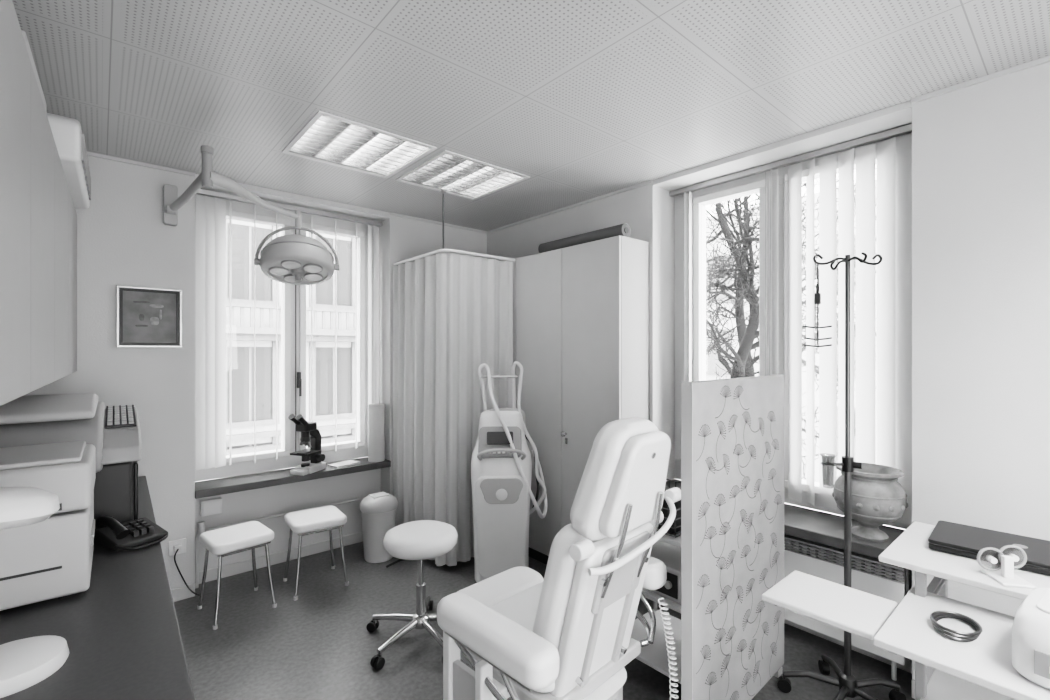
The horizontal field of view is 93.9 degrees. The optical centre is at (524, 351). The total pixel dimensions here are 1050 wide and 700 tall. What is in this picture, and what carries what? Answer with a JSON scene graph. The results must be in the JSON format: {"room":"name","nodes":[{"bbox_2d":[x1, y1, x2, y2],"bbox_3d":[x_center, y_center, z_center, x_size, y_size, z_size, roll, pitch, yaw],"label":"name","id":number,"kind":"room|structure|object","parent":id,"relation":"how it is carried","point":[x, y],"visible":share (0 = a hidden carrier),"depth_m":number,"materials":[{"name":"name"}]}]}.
{"room":"examination room","nodes":[
{"label":"examination room","id":0,"kind":"room"},
{"bbox_2d":[23,156,486,588],"bbox_3d":[-1.633,0.205,3.736,3.870,2.650,0.416,0,0,-41],"label":"wall","id":1,"kind":"structure","parent":0,"point":[123,239],"depth_m":3.00,"materials":[{"name":"paint"}]},
{"bbox_2d":[0,0,76,405],"bbox_3d":[-1.645,-0.325,1.379,0.420,0.860,3.100,0,0,-40],"label":"upper cabinet","id":2,"kind":"object","parent":1,"relation":"attached to","point":[38,215],"visible":1,"depth_m":1.27,"materials":[{"name":"laminate"}]},
{"bbox_2d":[21,30,46,113],"bbox_3d":[-1.672,-0.821,1.462,0.310,0.140,0.520,0,0,-40],"label":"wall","id":3,"kind":"structure","parent":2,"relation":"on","point":[23,32],"depth_m":1.50,"materials":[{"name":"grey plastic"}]},
{"bbox_2d":[47,113,90,208],"bbox_3d":[-2.167,-0.845,2.177,0.338,0.180,0.870,0,0,-40],"label":"air conditioner","id":4,"kind":"object","parent":2,"relation":"on","point":[69,139],"visible":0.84,"depth_m":1.96,"materials":[{"name":"white plastic"}]},
{"bbox_2d":[116,285,181,347],"bbox_3d":[-2.233,-0.205,2.920,0.310,0.356,0.029,0,0,-41],"label":"framed picture","id":5,"kind":"object","parent":1,"relation":"attached to","point":[145,316],"visible":1,"depth_m":2.91,"materials":[{"name":"paper"}]},
{"bbox_2d":[168,538,199,595],"bbox_3d":[-2.085,1.340,3.012,0.167,0.370,0.084,0,0,-41],"label":"wall socket","id":6,"kind":"object","parent":1,"relation":"attached to","point":[175,547],"visible":0.94,"depth_m":2.99,"materials":[{"name":"white plastic"}]},
{"bbox_2d":[200,497,221,516],"bbox_3d":[-2.088,1.030,3.262,0.120,0.100,0.055,0,0,-41],"label":"junction box","id":7,"kind":"object","parent":1,"relation":"attached to","point":[212,506],"visible":1,"depth_m":3.24,"materials":[{"name":"white plastic"}]},
{"bbox_2d":[163,145,338,284],"bbox_3d":[-1.620,-0.735,2.964,0.860,0.621,0.759,0,0,-41],"label":"lamp","id":8,"kind":"object","parent":1,"relation":"attached to","point":[294,259],"visible":1,"depth_m":2.88,"materials":[{"name":"grey plastic"}]},
{"bbox_2d":[226,209,290,463],"bbox_3d":[-1.957,-0.105,3.485,0.540,1.760,0.030,0,0,-41],"label":"window","id":9,"kind":"structure","parent":1,"relation":"in","point":[235,214],"depth_m":3.63,"materials":[{"name":"paint"}]},
{"bbox_2d":[196,189,381,469],"bbox_3d":[-1.668,-0.147,3.610,1.290,1.835,0.078,0,0,-41],"label":"vertical blind","id":10,"kind":"object","parent":9,"relation":"attached to","point":[210,212],"visible":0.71,"depth_m":3.28,"materials":[{"name":"fabric"}]},
{"bbox_2d":[171,531,362,601],"bbox_3d":[-1.470,1.490,3.709,2.180,0.080,0.191,0,0,-41],"label":"baseboard","id":11,"kind":"structure","parent":1,"relation":"attached to","point":[180,593],"depth_m":3.48,"materials":[{"name":"paint"}]},
{"bbox_2d":[195,497,364,587],"bbox_3d":[-1.657,1.320,3.593,1.275,0.420,0.039,0,0,-41],"label":"pipe","id":12,"kind":"object","parent":1,"relation":"attached to","point":[201,525],"visible":0.76,"depth_m":3.22,"materials":[{"name":"metal"}]},
{"bbox_2d":[195,194,376,481],"bbox_3d":[-1.760,-0.105,3.715,1.310,1.950,0.060,0,0,-41],"label":"frame","id":13,"kind":"object","parent":1,"relation":"attached to","point":[242,468],"visible":0.2,"depth_m":3.69,"materials":[{"name":"paint"}]},
{"bbox_2d":[195,457,390,498],"bbox_3d":[-1.654,0.895,3.593,1.310,0.050,0.265,0,0,-41],"label":"windowsill","id":14,"kind":"structure","parent":1,"relation":"attached to","point":[207,488],"depth_m":3.40,"materials":[{"name":"grey stone"}]},
{"bbox_2d":[288,414,325,475],"bbox_3d":[-1.581,0.654,3.547,0.150,0.433,0.255,0,0,17],"label":"microscope","id":15,"kind":"object","parent":14,"relation":"on","point":[310,435],"visible":1,"depth_m":3.52,"materials":[{"name":"black metal"}]},
{"bbox_2d":[328,460,359,468],"bbox_3d":[-1.391,0.863,3.771,0.124,0.014,0.204,0,0,34],"label":"notebook","id":16,"kind":"object","parent":14,"relation":"on","point":[347,463],"visible":1,"depth_m":3.75,"materials":[{"name":"paper"}]},
{"bbox_2d":[368,404,384,461],"bbox_3d":[-1.189,0.643,3.926,0.128,0.453,0.128,0,0,-41],"label":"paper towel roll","id":17,"kind":"object","parent":14,"relation":"on","point":[376,412],"visible":1,"depth_m":3.87,"materials":[{"name":"white paper"}]},
{"bbox_2d":[295,229,295,451],"bbox_3d":[-1.717,-0.110,3.670,0.006,1.720,0.006,0,0,-41],"label":"mullion gap","id":18,"kind":"object","parent":1,"relation":"attached to","point":[295,229],"visible":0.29,"depth_m":3.67,"materials":[{"name":"grey plastic"}]},
{"bbox_2d":[297,222,364,451],"bbox_3d":[-1.505,-0.105,3.841,0.530,1.760,0.085,0,0,-41],"label":"window","id":19,"kind":"structure","parent":1,"relation":"in","point":[302,288],"depth_m":3.92,"materials":[{"name":"paint"}]},
{"bbox_2d":[12,0,1049,230],"bbox_3d":[0.230,-1.270,1.589,3.870,0.300,6.100,0,0,-41],"label":"ceiling","id":20,"kind":"structure","parent":0,"point":[585,100],"depth_m":2.00,"materials":[{"name":"metal"}]},
{"bbox_2d":[282,111,436,177],"bbox_3d":[-0.921,-1.187,2.709,0.626,0.146,0.616,0,0,-41],"label":"ceiling light troffer","id":21,"kind":"object","parent":20,"relation":"in","point":[327,138],"depth_m":2.70,"materials":[{"name":"white metal"}]},
{"bbox_2d":[393,190,514,565],"bbox_3d":[-0.602,0.183,3.627,0.997,2.604,0.473,0,0,10],"label":"privacy curtain","id":22,"kind":"object","parent":20,"relation":"hanging from","point":[453,313],"visible":0.81,"depth_m":3.54,"materials":[{"name":"white fabric"}]},
{"bbox_2d":[395,150,529,199],"bbox_3d":[-0.407,-1.187,3.155,0.626,0.146,0.616,0,0,-41],"label":"ceiling light troffer","id":23,"kind":"object","parent":20,"relation":"in","point":[457,174],"depth_m":3.15,"materials":[{"name":"white metal"}]},
{"bbox_2d":[174,541,914,699],"bbox_3d":[0.230,1.580,1.589,3.870,0.100,6.100,0,0,-41],"label":"floor","id":24,"kind":"structure","parent":0,"point":[318,645],"depth_m":2.55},
{"bbox_2d":[0,476,194,699],"bbox_3d":[-1.569,1.130,1.507,0.740,0.800,3.000,0,0,-40],"label":"countertop","id":25,"kind":"structure","parent":24,"relation":"on","point":[122,634],"depth_m":1.29,"materials":[{"name":"laminate"}]},
{"bbox_2d":[0,487,68,697],"bbox_3d":[-1.247,0.514,1.037,0.415,0.432,0.200,0,0,-41],"label":"seat","id":26,"kind":"object","parent":25,"relation":"on","point":[24,663],"visible":1,"depth_m":1.09,"materials":[{"name":"white leather"}]},
{"bbox_2d":[0,441,95,610],"bbox_3d":[-1.613,0.522,1.471,0.481,0.415,0.415,0,0,-40],"label":"printer","id":27,"kind":"object","parent":25,"relation":"on","point":[51,558],"visible":1,"depth_m":1.43,"materials":[{"name":"grey plastic"}]},
{"bbox_2d":[0,393,141,537],"bbox_3d":[-1.989,0.455,2.036,0.605,0.550,0.676,0,0,-40],"label":"fax copier","id":28,"kind":"object","parent":25,"relation":"on","point":[114,431],"visible":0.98,"depth_m":1.94,"materials":[{"name":"grey plastic"}]},
{"bbox_2d":[95,516,167,551],"bbox_3d":[-1.505,0.677,1.887,0.237,0.107,0.175,0,0,29],"label":"telephone","id":29,"kind":"object","parent":25,"relation":"on","point":[117,536],"visible":0.99,"depth_m":1.85,"materials":[{"name":"black plastic"}]},
{"bbox_2d":[197,521,276,629],"bbox_3d":[-1.720,1.304,2.929,0.336,0.453,0.336,0,0,43],"label":"stool","id":30,"kind":"object","parent":24,"relation":"on","point":[226,541],"visible":1,"depth_m":2.89,"materials":[{"name":"white leather"}]},
{"bbox_2d":[199,521,273,554],"bbox_3d":[-1.720,1.105,2.929,0.330,0.055,0.330,0,0,43],"label":"cushion","id":31,"kind":"object","parent":30,"relation":"on","point":[229,540],"depth_m":2.86,"materials":[{"name":"white leather"}]},
{"bbox_2d":[283,506,348,599],"bbox_3d":[-1.386,1.304,3.246,0.336,0.453,0.336,0,0,-37],"label":"stool","id":32,"kind":"object","parent":24,"relation":"on","point":[326,518],"visible":1,"depth_m":3.19,"materials":[{"name":"white leather"}]},
{"bbox_2d":[285,506,346,533],"bbox_3d":[-1.386,1.105,3.246,0.330,0.055,0.330,0,0,-37],"label":"cushion","id":33,"kind":"object","parent":32,"relation":"on","point":[320,519],"depth_m":3.17,"materials":[{"name":"white leather"}]},
{"bbox_2d":[360,492,397,562],"bbox_3d":[-1.088,1.295,3.650,0.272,0.470,0.272,0,0,-41],"label":"waste bin","id":34,"kind":"object","parent":24,"relation":"on","point":[378,510],"visible":0.97,"depth_m":3.55,"materials":[{"name":"white plastic"}]},
{"bbox_2d":[366,520,457,669],"bbox_3d":[-0.556,1.236,2.640,0.615,0.588,0.586,0,0,-3],"label":"stool","id":35,"kind":"object","parent":24,"relation":"on","point":[420,540],"visible":0.84,"depth_m":2.54,"materials":[{"name":"white leather"}]},
{"bbox_2d":[471,361,547,582],"bbox_3d":[-0.102,0.797,3.264,0.520,1.467,0.452,0,0,-3],"label":"medical laser machine","id":36,"kind":"object","parent":24,"relation":"on","point":[501,461],"visible":0.91,"depth_m":3.09,"materials":[{"name":"white plastic"}]},
{"bbox_2d":[437,417,680,699],"bbox_3d":[0.105,0.873,1.809,0.840,1.314,0.846,0,0,-45],"label":"chair","id":37,"kind":"object","parent":24,"relation":"on","point":[565,634],"visible":1,"depth_m":1.53,"materials":[{"name":"white leather"}]},
{"bbox_2d":[456,566,543,606],"bbox_3d":[-0.108,1.030,2.051,0.460,0.120,0.200,0,4,-45],"label":"cushion","id":38,"kind":"object","parent":37,"relation":"on","point":[492,591],"depth_m":2.04,"materials":[{"name":"white leather"}]},
{"bbox_2d":[489,582,554,692],"bbox_3d":[0.089,1.025,1.825,0.500,0.110,0.420,0,0,-45],"label":"seat cushion","id":39,"kind":"object","parent":37,"relation":"on","point":[520,605],"depth_m":1.86,"materials":[{"name":"white leather"}]},
{"bbox_2d":[533,523,597,649],"bbox_3d":[0.219,0.834,1.695,0.460,0.580,0.110,0,14,-45],"label":"cushion","id":40,"kind":"object","parent":37,"relation":"on","point":[553,610],"depth_m":1.51,"materials":[{"name":"white leather"}]},
{"bbox_2d":[570,417,658,540],"bbox_3d":[0.313,0.404,1.601,0.380,0.380,0.110,0,14,-45],"label":"cushion","id":41,"kind":"object","parent":37,"relation":"on","point":[596,488],"depth_m":1.48,"materials":[{"name":"white leather"}]},
{"bbox_2d":[509,235,648,564],"bbox_3d":[0.098,0.405,3.775,0.354,2.250,1.785,0,0,-41],"label":"built-in closet","id":42,"kind":"object","parent":24,"relation":"on","point":[581,311],"visible":0.47,"depth_m":3.29,"materials":[{"name":"laminate"}]},
{"bbox_2d":[538,223,630,252],"bbox_3d":[0.407,-0.765,3.388,0.145,0.090,0.774,0,0,-41],"label":"rolled mat","id":43,"kind":"object","parent":42,"relation":"on","point":[624,229],"visible":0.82,"depth_m":3.27,"materials":[{"name":"plastic"}]},
{"bbox_2d":[631,529,680,683],"bbox_3d":[0.705,1.160,2.346,0.420,0.740,0.503,0,0,-41],"label":"trolley","id":44,"kind":"object","parent":24,"relation":"on","point":[667,549],"visible":0.2,"depth_m":2.24,"materials":[{"name":"metal"}]},
{"bbox_2d":[631,609,680,683],"bbox_3d":[0.705,1.400,2.346,0.420,0.020,0.480,0,0,-41],"label":"shelf","id":45,"kind":"object","parent":44,"relation":"attached to","point":[654,655],"depth_m":2.32,"materials":[{"name":"laminate"}]},
{"bbox_2d":[642,590,680,612],"bbox_3d":[0.705,1.100,2.346,0.420,0.020,0.480,0,0,-41],"label":"shelf","id":46,"kind":"object","parent":44,"relation":"attached to","point":[674,604],"depth_m":2.16,"materials":[{"name":"laminate"}]},
{"bbox_2d":[657,479,680,537],"bbox_3d":[0.646,0.707,2.254,0.176,0.200,0.205,0,0,-41],"label":"wire basket","id":47,"kind":"object","parent":44,"relation":"on","point":[675,527],"visible":0.17,"depth_m":2.18,"materials":[{"name":"metal"}]},
{"bbox_2d":[657,529,680,546],"bbox_3d":[0.705,0.820,2.346,0.420,0.020,0.480,0,0,-41],"label":"shelf","id":48,"kind":"object","parent":44,"relation":"attached to","point":[676,541],"depth_m":2.13,"materials":[{"name":"laminate"}]},
{"bbox_2d":[681,375,783,699],"bbox_3d":[0.913,0.820,2.079,0.866,1.420,0.044,0,0,-42],"label":"folding screen","id":49,"kind":"object","parent":24,"relation":"on","point":[732,429],"visible":0.97,"depth_m":1.99,"materials":[{"name":"fabric"}]},
{"bbox_2d":[777,252,905,699],"bbox_3d":[1.368,0.555,2.095,0.514,1.950,0.509,0,0,39],"label":"stand","id":50,"kind":"object","parent":24,"relation":"on","point":[848,686],"visible":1,"depth_m":2.09,"materials":[{"name":"metal"}]},
{"bbox_2d":[820,462,843,465],"bbox_3d":[1.323,0.480,2.100,0.097,0.012,0.087,0,0,-41],"label":"cup","id":51,"kind":"object","parent":50,"relation":"on","point":[827,463],"depth_m":2.09,"materials":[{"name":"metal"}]},
{"bbox_2d":[784,534,909,680],"bbox_3d":[1.339,1.255,2.737,0.120,0.550,1.280,0,0,-41],"label":"radiator","id":52,"kind":"object","parent":24,"relation":"on","point":[869,575],"visible":0.28,"depth_m":2.40,"materials":[{"name":"white metal"}]},
{"bbox_2d":[784,534,905,583],"bbox_3d":[1.339,1.015,2.737,0.120,0.070,1.280,0,0,-41],"label":"grille","id":53,"kind":"object","parent":52,"relation":"attached to","point":[861,565],"depth_m":2.41,"materials":[{"name":"grey metal"}]},
{"bbox_2d":[762,521,1049,699],"bbox_3d":[1.415,1.103,1.452,0.880,0.855,1.040,0,0,-41],"label":"trolley","id":54,"kind":"object","parent":24,"relation":"on","point":[981,668],"depth_m":1.45,"materials":[{"name":"laminate"}]},
{"bbox_2d":[873,587,1049,699],"bbox_3d":[1.348,0.784,1.193,0.440,0.022,0.735,0,0,-41],"label":"shelf","id":55,"kind":"object","parent":54,"relation":"attached to","point":[906,629],"depth_m":1.30,"materials":[{"name":"laminate"}]},
{"bbox_2d":[879,521,1049,599],"bbox_3d":[1.630,0.685,1.486,0.510,0.020,0.810,0,0,-41],"label":"shelf","id":56,"kind":"object","parent":54,"relation":"attached to","point":[911,551],"depth_m":1.56,"materials":[{"name":"laminate"}]},
{"bbox_2d":[920,669,1015,699],"bbox_3d":[1.625,1.100,1.423,0.520,0.020,0.680,0,0,-41],"label":"shelf","id":57,"kind":"object","parent":54,"relation":"attached to","point":[941,685],"depth_m":1.58,"materials":[{"name":"laminate"}]},
{"bbox_2d":[928,520,1049,575],"bbox_3d":[1.615,0.656,1.626,0.282,0.037,0.402,0,0,-44],"label":"laptop","id":58,"kind":"object","parent":54,"relation":"on","point":[947,537],"visible":0.97,"depth_m":1.64,"materials":[{"name":"black plastic"}]},
{"bbox_2d":[977,545,1035,588],"bbox_3d":[1.427,0.626,1.451,0.125,0.098,0.100,0,0,14],"label":"holder","id":59,"kind":"object","parent":54,"relation":"on","point":[1006,576],"visible":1,"depth_m":1.46,"materials":[{"name":"white plastic"}]},
{"bbox_2d":[1012,588,1049,689],"bbox_3d":[1.340,0.691,1.136,0.286,0.161,0.280,0,0,-35],"label":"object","id":60,"kind":"object","parent":54,"relation":"on","point":[1031,624],"visible":1,"depth_m":1.15,"materials":[{"name":"white plastic"}]},
{"bbox_2d":[487,62,1049,683],"bbox_3d":[1.635,0.205,2.599,0.423,2.650,5.584,0,0,-41],"label":"wall","id":61,"kind":"structure","parent":0,"point":[981,152],"depth_m":2.05,"materials":[{"name":"paint"}]},
{"bbox_2d":[87,56,1049,233],"bbox_3d":[0.211,-1.111,1.364,3.347,0.018,5.584,0,0,-41],"label":"trim","id":62,"kind":"structure","parent":61,"relation":"attached to","point":[1044,60],"depth_m":2.87,"materials":[{"name":"paint"}]},
{"bbox_2d":[693,179,768,380],"bbox_3d":[1.272,-0.120,3.059,0.030,1.790,0.475,0,0,-41],"label":"window","id":63,"kind":"structure","parent":61,"relation":"in","point":[759,185],"depth_m":2.96,"materials":[{"name":"paint"}]},
{"bbox_2d":[665,479,904,558],"bbox_3d":[1.335,0.895,2.727,0.370,0.050,1.370,0,0,-41],"label":"window sill","id":64,"kind":"structure","parent":61,"relation":"attached to","point":[821,527],"depth_m":2.42,"materials":[{"name":"grey stone"}]},
{"bbox_2d":[832,463,907,541],"bbox_3d":[1.625,0.709,2.316,0.296,0.322,0.289,0,0,-41],"label":"ceramic urn","id":65,"kind":"object","parent":64,"relation":"on","point":[878,498],"visible":0.85,"depth_m":2.22,"materials":[{"name":"ceramic"}]},
{"bbox_2d":[675,133,910,528],"bbox_3d":[1.491,-0.110,2.874,0.060,1.960,1.352,0,0,-41],"label":"frame","id":66,"kind":"object","parent":61,"relation":"attached to","point":[679,200],"visible":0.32,"depth_m":3.22,"materials":[{"name":"paint"}]},
{"bbox_2d":[784,146,895,493],"bbox_3d":[1.673,-0.120,2.596,0.030,1.790,0.560,0,0,-41],"label":"window","id":67,"kind":"structure","parent":61,"relation":"in","point":[805,172],"depth_m":2.79,"materials":[{"name":"paint"}]},
{"bbox_2d":[669,124,911,524],"bbox_3d":[1.430,-0.128,2.823,0.091,1.915,1.340,0,0,-41],"label":"vertical blind","id":68,"kind":"object","parent":67,"relation":"attached to","point":[875,163],"visible":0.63,"depth_m":2.53,"materials":[{"name":"fabric"}]},
{"bbox_2d":[784,619,914,698],"bbox_3d":[2.141,1.490,1.837,0.218,0.080,3.770,0,0,-41],"label":"baseboard","id":69,"kind":"structure","parent":61,"relation":"attached to","point":[907,667],"depth_m":2.47,"materials":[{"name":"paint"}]},
{"label":"outside","id":70,"kind":"structure","parent":0,"visible":0},
{"bbox_3d":[-10.835,6.630,20.122,70.000,0.200,35.400,0,0,-41],"label":"ground","id":71,"kind":"structure","parent":70,"visible":0},
{"bbox_2d":[196,219,363,481],"bbox_3d":[-7.335,-1.970,11.508,20.000,17.000,1.000,0,0,-41],"label":"wall","id":72,"kind":"structure","parent":71,"relation":"on","point":[235,343],"depth_m":12.00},
{"bbox_2d":[227,223,351,476],"bbox_3d":[-6.498,-1.095,11.573,16.550,10.050,0.040,0,0,-41],"label":"window openings","id":73,"kind":"structure","parent":72,"relation":"in","point":[240,233],"depth_m":11.76,"materials":[{"name":"white glass"}]},
{"bbox_2d":[224,219,356,477],"bbox_3d":[-6.445,-1.170,11.513,16.950,10.440,0.160,0,0,-41],"label":"window","id":74,"kind":"structure","parent":72,"relation":"in","point":[272,421],"depth_m":11.91,"materials":[{"name":"white"}]},
{"bbox_2d":[226,326,354,455],"bbox_3d":[-6.844,-0.670,10.942,20.000,6.200,0.500,0,0,-41],"label":"trim","id":75,"kind":"structure","parent":72,"relation":"attached to","point":[238,333],"depth_m":11.57,"materials":[{"name":"wood"}]},
{"bbox_2d":[226,303,354,329],"bbox_3d":[-6.732,-0.830,10.813,20.000,0.520,0.120,0,0,-41],"label":"balustrade","id":76,"kind":"object","parent":75,"relation":"on","point":[251,306],"visible":0.16,"depth_m":11.60,"materials":[{"name":"wood"}]},
{"bbox_2d":[706,184,855,482],"bbox_3d":[16.341,0.030,15.499,1.000,13.000,26.000,0,0,-41],"label":"wall","id":77,"kind":"structure","parent":71,"relation":"on","point":[729,326],"depth_m":20.31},
{"bbox_2d":[706,235,855,461],"bbox_3d":[15.918,-0.110,15.132,0.120,8.720,22.300,0,0,-41],"label":"window","id":78,"kind":"structure","parent":77,"relation":"in","point":[707,301],"depth_m":22.73,"materials":[{"name":"white"}]},
{"bbox_2d":[707,238,855,458],"bbox_3d":[15.956,-0.120,15.165,0.040,8.500,22.000,0,0,-41],"label":"window openings","id":79,"kind":"structure","parent":77,"relation":"in","point":[711,361],"depth_m":22.82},
{"bbox_2d":[706,179,855,479],"bbox_3d":[3.392,-0.125,7.559,4.758,13.334,4.896,0,0,10],"label":"bare tree","id":80,"kind":"object","parent":71,"relation":"on","point":[747,274],"visible":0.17,"depth_m":7.25,"materials":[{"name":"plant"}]},
{"bbox_2d":[706,177,855,415],"bbox_3d":[4.724,0.380,9.593,5.676,12.323,4.628,0,0,37],"label":"bare tree","id":81,"kind":"object","parent":71,"relation":"on","point":[749,367],"visible":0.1,"depth_m":10.18,"materials":[{"name":"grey plant"}]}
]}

